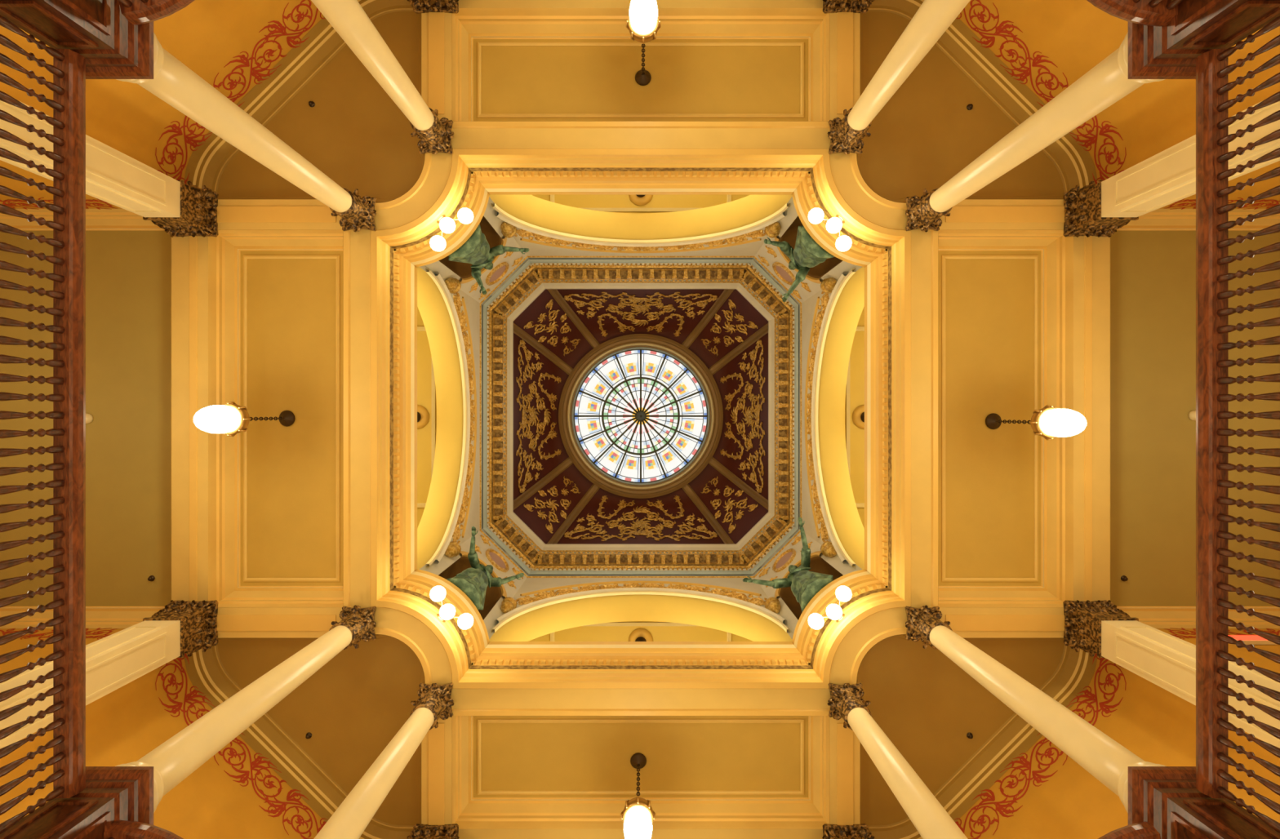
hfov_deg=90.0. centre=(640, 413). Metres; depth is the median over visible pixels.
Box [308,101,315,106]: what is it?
sprinkler head
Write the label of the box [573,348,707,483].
skylight
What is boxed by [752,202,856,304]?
pendentive
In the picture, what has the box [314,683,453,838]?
column
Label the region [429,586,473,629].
wall sconce
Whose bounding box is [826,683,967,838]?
column
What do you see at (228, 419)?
pendant lamp
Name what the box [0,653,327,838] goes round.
wall
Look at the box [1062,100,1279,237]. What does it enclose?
pilaster
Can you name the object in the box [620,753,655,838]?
pendant lamp
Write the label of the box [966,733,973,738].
sprinkler head
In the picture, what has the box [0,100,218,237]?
pilaster
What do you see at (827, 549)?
ornament
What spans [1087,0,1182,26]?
balustrade
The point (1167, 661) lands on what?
pilaster
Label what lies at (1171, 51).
pedestal
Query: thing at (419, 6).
capital
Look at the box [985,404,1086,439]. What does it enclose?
pendant lamp
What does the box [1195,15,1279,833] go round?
balustrade
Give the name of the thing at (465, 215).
wall sconce
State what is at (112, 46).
pedestal
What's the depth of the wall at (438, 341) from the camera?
14.69 m
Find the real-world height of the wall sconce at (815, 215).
0.528 m
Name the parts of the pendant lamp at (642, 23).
chain, globe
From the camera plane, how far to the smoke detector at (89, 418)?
10.95 m
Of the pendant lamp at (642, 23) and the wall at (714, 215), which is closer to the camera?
the pendant lamp at (642, 23)
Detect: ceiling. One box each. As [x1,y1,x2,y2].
[0,11,1279,826]
[513,288,768,544]
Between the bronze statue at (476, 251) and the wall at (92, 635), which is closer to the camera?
the wall at (92, 635)
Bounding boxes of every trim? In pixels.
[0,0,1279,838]
[417,268,476,567]
[491,194,790,253]
[491,581,790,641]
[804,268,864,567]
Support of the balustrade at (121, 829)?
on the floor
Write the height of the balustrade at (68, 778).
1.035 m
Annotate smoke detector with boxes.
[85,413,93,423]
[1188,410,1195,421]
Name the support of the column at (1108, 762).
on the floor
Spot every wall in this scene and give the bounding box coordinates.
[0,0,325,184]
[0,160,125,674]
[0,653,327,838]
[417,265,483,570]
[488,194,793,258]
[488,574,793,641]
[798,265,864,570]
[954,653,1279,838]
[955,0,1279,184]
[1155,160,1279,673]
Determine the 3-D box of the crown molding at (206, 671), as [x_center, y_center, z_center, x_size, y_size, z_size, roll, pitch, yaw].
[0.000,0.080,10.749,14.994,0.499,14.434,0,-90,0]
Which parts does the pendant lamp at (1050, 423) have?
chain, globe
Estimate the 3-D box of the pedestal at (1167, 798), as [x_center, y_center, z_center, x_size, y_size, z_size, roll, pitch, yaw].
[4.610,3.430,4.970,0.650,1.340,0.650,0,-90,0]
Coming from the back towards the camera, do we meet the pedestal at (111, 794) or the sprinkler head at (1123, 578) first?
the sprinkler head at (1123, 578)
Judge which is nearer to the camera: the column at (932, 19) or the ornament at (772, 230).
the column at (932, 19)
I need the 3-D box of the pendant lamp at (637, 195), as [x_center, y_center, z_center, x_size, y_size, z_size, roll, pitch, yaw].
[0.000,-5.370,14.060,0.488,2.840,0.488,-23,-90,0]
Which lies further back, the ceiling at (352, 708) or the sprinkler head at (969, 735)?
the ceiling at (352, 708)
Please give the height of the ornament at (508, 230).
2.884 m
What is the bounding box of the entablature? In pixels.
[343,121,937,715]
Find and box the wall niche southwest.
[424,529,528,633]
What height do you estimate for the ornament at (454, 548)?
2.884 m
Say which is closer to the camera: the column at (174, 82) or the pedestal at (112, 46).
the pedestal at (112, 46)
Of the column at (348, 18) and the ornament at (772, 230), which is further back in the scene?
the ornament at (772, 230)
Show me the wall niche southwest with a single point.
(447, 567)
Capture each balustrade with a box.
[0,14,85,834]
[102,820,183,838]
[118,0,194,25]
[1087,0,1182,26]
[1097,822,1160,838]
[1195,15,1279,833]
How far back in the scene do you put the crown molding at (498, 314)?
17.37 m
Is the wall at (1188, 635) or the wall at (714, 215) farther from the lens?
the wall at (714, 215)
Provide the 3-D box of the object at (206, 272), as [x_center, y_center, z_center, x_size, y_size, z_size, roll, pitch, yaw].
[0.000,0.080,10.770,22.548,0.560,22.548,-45,-90,0]
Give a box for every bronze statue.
[446,526,524,610]
[448,224,528,294]
[742,516,833,612]
[764,226,835,302]
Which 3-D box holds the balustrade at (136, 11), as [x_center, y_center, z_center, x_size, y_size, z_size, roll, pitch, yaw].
[-3.705,-3.710,4.848,0.394,1.035,1.388,41,-90,0]
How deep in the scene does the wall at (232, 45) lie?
9.47 m
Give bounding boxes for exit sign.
[1228,635,1276,644]
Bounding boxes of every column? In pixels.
[115,604,376,813]
[116,31,376,232]
[311,0,453,154]
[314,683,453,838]
[826,0,970,154]
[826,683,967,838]
[905,31,1164,232]
[905,605,1165,813]
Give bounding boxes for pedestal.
[0,0,153,79]
[0,766,153,838]
[1128,0,1279,79]
[1128,766,1279,838]
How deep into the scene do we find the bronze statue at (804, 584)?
12.78 m
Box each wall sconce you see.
[429,208,473,251]
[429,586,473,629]
[808,208,852,251]
[808,586,852,629]
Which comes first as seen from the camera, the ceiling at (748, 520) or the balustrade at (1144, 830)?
the balustrade at (1144, 830)
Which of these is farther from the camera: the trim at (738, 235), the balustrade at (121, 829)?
the trim at (738, 235)
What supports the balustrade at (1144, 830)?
on the floor
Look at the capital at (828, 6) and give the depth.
10.38 m
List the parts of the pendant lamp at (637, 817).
globe, chain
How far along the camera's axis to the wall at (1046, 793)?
9.45 m
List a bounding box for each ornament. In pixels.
[444,222,522,299]
[444,535,523,613]
[758,222,836,299]
[758,535,836,613]
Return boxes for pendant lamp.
[193,401,294,436]
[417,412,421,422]
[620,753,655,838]
[626,0,661,85]
[635,194,645,197]
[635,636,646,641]
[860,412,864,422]
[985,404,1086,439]
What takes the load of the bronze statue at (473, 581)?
on the wall niche southwest
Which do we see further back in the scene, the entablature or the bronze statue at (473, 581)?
the bronze statue at (473, 581)
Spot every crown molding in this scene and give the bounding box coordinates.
[184,0,1097,838]
[480,256,801,577]
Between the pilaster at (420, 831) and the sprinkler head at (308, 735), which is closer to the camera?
the pilaster at (420, 831)
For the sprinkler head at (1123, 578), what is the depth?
10.98 m
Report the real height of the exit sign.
0.230 m
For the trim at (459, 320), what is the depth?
14.75 m
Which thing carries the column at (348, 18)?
on the floor
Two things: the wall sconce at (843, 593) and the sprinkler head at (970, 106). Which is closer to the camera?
the wall sconce at (843, 593)
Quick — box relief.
[513,288,768,544]
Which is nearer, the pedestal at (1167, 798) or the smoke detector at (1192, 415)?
the pedestal at (1167, 798)
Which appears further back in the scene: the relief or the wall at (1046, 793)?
the relief
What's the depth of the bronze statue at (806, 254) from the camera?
12.63 m
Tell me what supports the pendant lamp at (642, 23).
hanging from the ceiling at (352, 708)
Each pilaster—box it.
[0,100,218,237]
[0,600,217,749]
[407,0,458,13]
[407,823,459,838]
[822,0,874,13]
[822,823,874,838]
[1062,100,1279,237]
[1062,600,1279,748]
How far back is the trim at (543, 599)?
14.76 m
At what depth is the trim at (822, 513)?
14.75 m
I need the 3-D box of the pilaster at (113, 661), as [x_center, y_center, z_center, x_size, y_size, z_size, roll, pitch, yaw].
[-7.300,3.430,7.401,0.845,6.202,0.845,0,-90,0]
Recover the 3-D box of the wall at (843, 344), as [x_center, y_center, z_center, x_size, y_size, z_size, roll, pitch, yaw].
[6.050,0.080,14.175,3.900,4.950,7.200,0,-90,0]
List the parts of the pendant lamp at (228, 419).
globe, chain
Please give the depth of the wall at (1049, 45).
9.46 m
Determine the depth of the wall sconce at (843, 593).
10.42 m
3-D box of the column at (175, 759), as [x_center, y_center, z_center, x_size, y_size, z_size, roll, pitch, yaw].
[-4.610,3.430,8.069,0.672,4.857,0.672,0,-90,0]
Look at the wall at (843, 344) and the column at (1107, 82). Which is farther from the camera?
the wall at (843, 344)
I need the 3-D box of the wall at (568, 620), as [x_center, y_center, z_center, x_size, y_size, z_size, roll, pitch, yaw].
[0.000,6.130,14.175,7.200,4.950,3.900,0,-90,0]
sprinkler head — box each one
[147,575,155,581]
[305,733,311,738]
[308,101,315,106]
[966,103,973,110]
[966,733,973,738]
[1120,575,1128,581]
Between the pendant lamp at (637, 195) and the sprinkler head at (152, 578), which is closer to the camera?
the sprinkler head at (152, 578)
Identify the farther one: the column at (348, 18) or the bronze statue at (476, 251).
the bronze statue at (476, 251)
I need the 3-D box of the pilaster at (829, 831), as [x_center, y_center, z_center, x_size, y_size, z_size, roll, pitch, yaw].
[3.350,7.100,7.401,0.845,6.202,0.845,0,-90,0]

